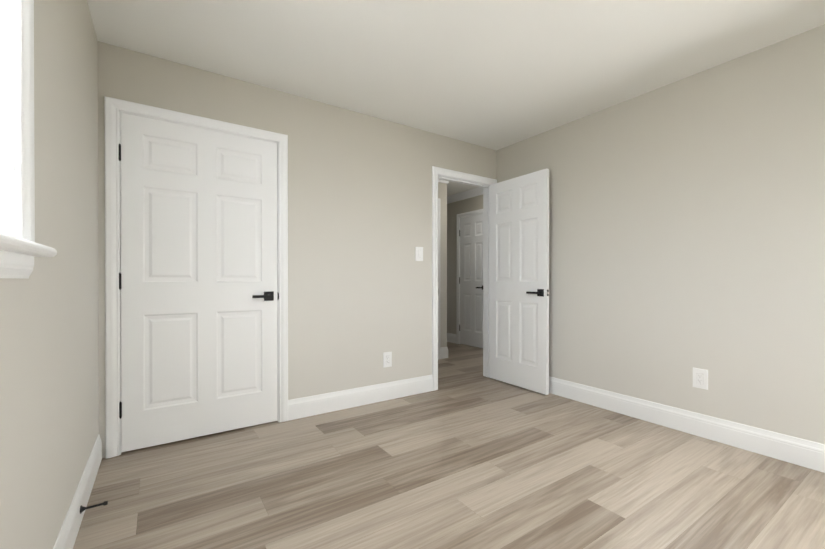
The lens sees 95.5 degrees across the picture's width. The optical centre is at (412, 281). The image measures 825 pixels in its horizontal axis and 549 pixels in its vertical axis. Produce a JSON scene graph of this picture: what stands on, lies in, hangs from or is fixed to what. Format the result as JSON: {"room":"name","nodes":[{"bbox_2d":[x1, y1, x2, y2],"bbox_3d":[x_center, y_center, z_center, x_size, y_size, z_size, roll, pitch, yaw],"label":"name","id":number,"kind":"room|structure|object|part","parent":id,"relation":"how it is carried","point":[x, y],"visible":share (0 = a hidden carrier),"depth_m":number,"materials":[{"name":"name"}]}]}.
{"room":"empty bedroom","nodes":[
{"label":"empty bedroom","id":0,"kind":"room"},
{"bbox_2d":[0,0,98,548],"bbox_3d":[-1.070,-0.176,0.921,0.150,2.430,4.670,0,0,-34],"label":"wall","id":1,"kind":"structure","parent":0,"point":[49,370],"depth_m":1.28,"materials":[{"name":"beige paint"}]},
{"bbox_2d":[0,0,34,278],"bbox_3d":[-0.744,-0.573,0.454,0.170,1.134,1.225,0,0,-34],"label":"window","id":2,"kind":"structure","parent":1,"relation":"in","point":[17,192],"depth_m":0.93,"materials":[{"name":"white paint"}]},
{"bbox_3d":[-0.683,-0.036,0.497,0.017,0.060,1.217,0,0,-34],"label":"window trim apron","id":3,"kind":"part","parent":2,"relation":"part of","materials":[{"name":"white wood"}]},
{"bbox_3d":[-0.682,-0.617,0.496,0.020,1.046,1.225,0,0,-34],"label":"trim casing","id":4,"kind":"part","parent":2,"relation":"part of","materials":[{"name":"white paint"}]},
{"bbox_2d":[0,232,56,256],"bbox_3d":[-0.709,-0.080,0.480,0.155,0.028,1.305,0,0,-34],"label":"window sill","id":5,"kind":"structure","parent":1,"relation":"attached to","point":[9,243],"depth_m":0.83,"materials":[{"name":"white paint"}]},
{"bbox_2d":[53,434,101,548],"bbox_3d":[-0.753,0.966,0.603,0.014,0.150,3.781,0,0,-34],"label":"baseboard","id":6,"kind":"structure","parent":1,"relation":"attached to","point":[66,539],"depth_m":1.59,"materials":[{"name":"white paint"}]},
{"bbox_2d":[80,501,107,513],"bbox_3d":[-1.375,0.971,1.619,0.090,0.032,0.032,0,0,-34],"label":"doorstop","id":7,"kind":"object","parent":6,"relation":"attached to","point":[82,508],"visible":1,"depth_m":1.61,"materials":[{"name":"black metal"}]},
{"bbox_2d":[98,41,496,457],"bbox_3d":[-0.077,-0.186,3.430,4.600,2.430,0.120,0,0,-34],"label":"wall","id":8,"kind":"structure","parent":0,"point":[359,231],"depth_m":3.01,"materials":[{"name":"beige paint"}]},
{"bbox_2d":[104,96,287,458],"bbox_3d":[-1.398,0.001,2.540,0.952,2.064,0.120,0,0,-34],"label":"door frame","id":9,"kind":"structure","parent":8,"relation":"attached to","point":[120,247],"depth_m":2.31,"materials":[{"name":"white paint"}]},
{"bbox_2d":[119,112,277,451],"bbox_3d":[-1.378,0.006,2.502,0.916,2.030,0.151,0,0,-34],"label":"closet door","id":10,"kind":"structure","parent":8,"relation":"in","point":[198,287],"depth_m":2.46,"materials":[{"name":"white paint"}]},
{"bbox_2d":[288,375,432,420],"bbox_3d":[-0.367,0.955,3.158,1.343,0.150,0.014,0,0,-34],"label":"baseboard","id":11,"kind":"structure","parent":8,"relation":"attached to","point":[313,405],"depth_m":3.09,"materials":[{"name":"white paint"}]},
{"bbox_2d":[383,352,391,367],"bbox_3d":[-0.217,0.680,3.262,0.085,0.130,0.008,0,0,-34],"label":"outlet","id":12,"kind":"object","parent":8,"relation":"attached to","point":[387,359],"visible":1,"depth_m":3.26,"materials":[{"name":"white plastic"}]},
{"bbox_2d":[415,247,422,260],"bbox_3d":[0.064,-0.254,3.446,0.085,0.130,0.010,0,0,-34],"label":"light switch","id":13,"kind":"object","parent":8,"relation":"attached to","point":[418,253],"visible":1,"depth_m":3.44,"materials":[{"name":"white plastic"}]},
{"bbox_2d":[432,166,496,390],"bbox_3d":[0.507,-0.030,3.824,0.858,2.114,0.156,0,0,-34],"label":"door frame","id":14,"kind":"structure","parent":8,"relation":"attached to","point":[436,171],"depth_m":3.73,"materials":[{"name":"white paint"}]},
{"bbox_2d":[489,168,548,394],"bbox_3d":[1.022,0.001,3.663,0.151,2.030,0.733,0,0,-33],"label":"hall door","id":15,"kind":"structure","parent":14,"relation":"attached to","point":[519,292],"depth_m":3.61,"materials":[{"name":"white paint"}]},
{"bbox_2d":[438,182,446,347],"bbox_3d":[-0.518,-0.190,4.423,2.280,2.430,0.120,0,0,-34],"label":"wall","id":16,"kind":"structure","parent":0,"point":[442,191],"depth_m":4.98,"materials":[{"name":"beige paint"}]},
{"bbox_2d":[438,198,439,359],"bbox_3d":[-0.029,-0.034,4.753,0.858,2.114,0.156,0,0,-34],"label":"door frame","id":17,"kind":"structure","parent":16,"relation":"attached to","point":[438,278],"depth_m":4.91,"materials":[{"name":"white paint"}]},
{"bbox_2d":[438,179,448,183],"bbox_3d":[-0.432,-1.355,4.358,2.355,0.100,0.075,0,0,-34],"label":"crown molding","id":18,"kind":"structure","parent":16,"relation":"attached to","point":[442,181],"depth_m":4.95,"materials":[{"name":"white paint"}]},
{"bbox_2d":[440,347,447,357],"bbox_3d":[-0.069,0.944,5.814,0.014,0.150,1.944,0,0,-34],"label":"baseboard","id":19,"kind":"structure","parent":16,"relation":"attached to","point":[443,350],"depth_m":4.97,"materials":[{"name":"white paint"}]},
{"bbox_2d":[73,342,824,548],"bbox_3d":[0.188,1.081,3.041,4.600,0.100,7.070,0,0,-34],"label":"floor","id":20,"kind":"structure","parent":0,"point":[467,454],"depth_m":1.91,"materials":[{"name":"brown wood"}]},
{"bbox_2d":[87,0,824,195],"bbox_3d":[0.188,-1.459,3.030,4.600,0.120,7.070,0,0,-34],"label":"ceiling","id":21,"kind":"structure","parent":0,"point":[495,74],"depth_m":2.23,"materials":[{"name":"paint"}]},
{"bbox_2d":[447,195,482,333],"bbox_3d":[0.942,-0.196,5.925,0.120,2.430,2.880,0,0,-34],"label":"wall","id":22,"kind":"structure","parent":0,"point":[454,209],"depth_m":6.21,"materials":[{"name":"beige paint"}]},
{"bbox_2d":[447,333,455,343],"bbox_3d":[0.403,0.941,6.610,0.014,0.150,1.151,0,0,-34],"label":"baseboard","id":23,"kind":"structure","parent":22,"relation":"attached to","point":[451,338],"depth_m":6.23,"materials":[{"name":"white paint"}]},
{"bbox_2d":[447,187,482,203],"bbox_3d":[0.836,-1.361,5.904,0.075,0.100,2.790,0,0,-34],"label":"crown molding","id":24,"kind":"structure","parent":22,"relation":"attached to","point":[478,191],"depth_m":5.90,"materials":[{"name":"white paint"}]},
{"bbox_2d":[456,209,482,343],"bbox_3d":[0.989,-0.038,5.856,0.156,2.114,0.748,0,0,-34],"label":"door frame","id":25,"kind":"structure","parent":22,"relation":"attached to","point":[470,213],"depth_m":6.09,"materials":[{"name":"white paint"}]},
{"bbox_2d":[459,214,482,347],"bbox_3d":[0.951,-0.008,5.836,0.151,2.030,0.612,0,0,-34],"label":"door","id":26,"kind":"structure","parent":22,"relation":"in","point":[471,280],"depth_m":5.85,"materials":[{"name":"white paint"}]},
{"bbox_2d":[497,24,824,443],"bbox_3d":[2.055,-0.182,2.413,0.120,2.430,3.950,0,0,-34],"label":"wall","id":27,"kind":"structure","parent":0,"point":[686,225],"depth_m":2.49,"materials":[{"name":"beige paint"}]},
{"bbox_2d":[549,376,824,472],"bbox_3d":[1.963,0.958,2.434,0.014,0.150,3.781,0,0,-34],"label":"baseboard","id":28,"kind":"structure","parent":27,"relation":"attached to","point":[796,450],"depth_m":2.47,"materials":[{"name":"white paint"}]},
{"bbox_2d":[693,368,707,389],"bbox_3d":[1.920,0.648,2.502,0.008,0.130,0.085,0,0,-34],"label":"outlet","id":29,"kind":"object","parent":27,"relation":"attached to","point":[700,378],"visible":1,"depth_m":2.50,"materials":[{"name":"white plastic"}]}
]}

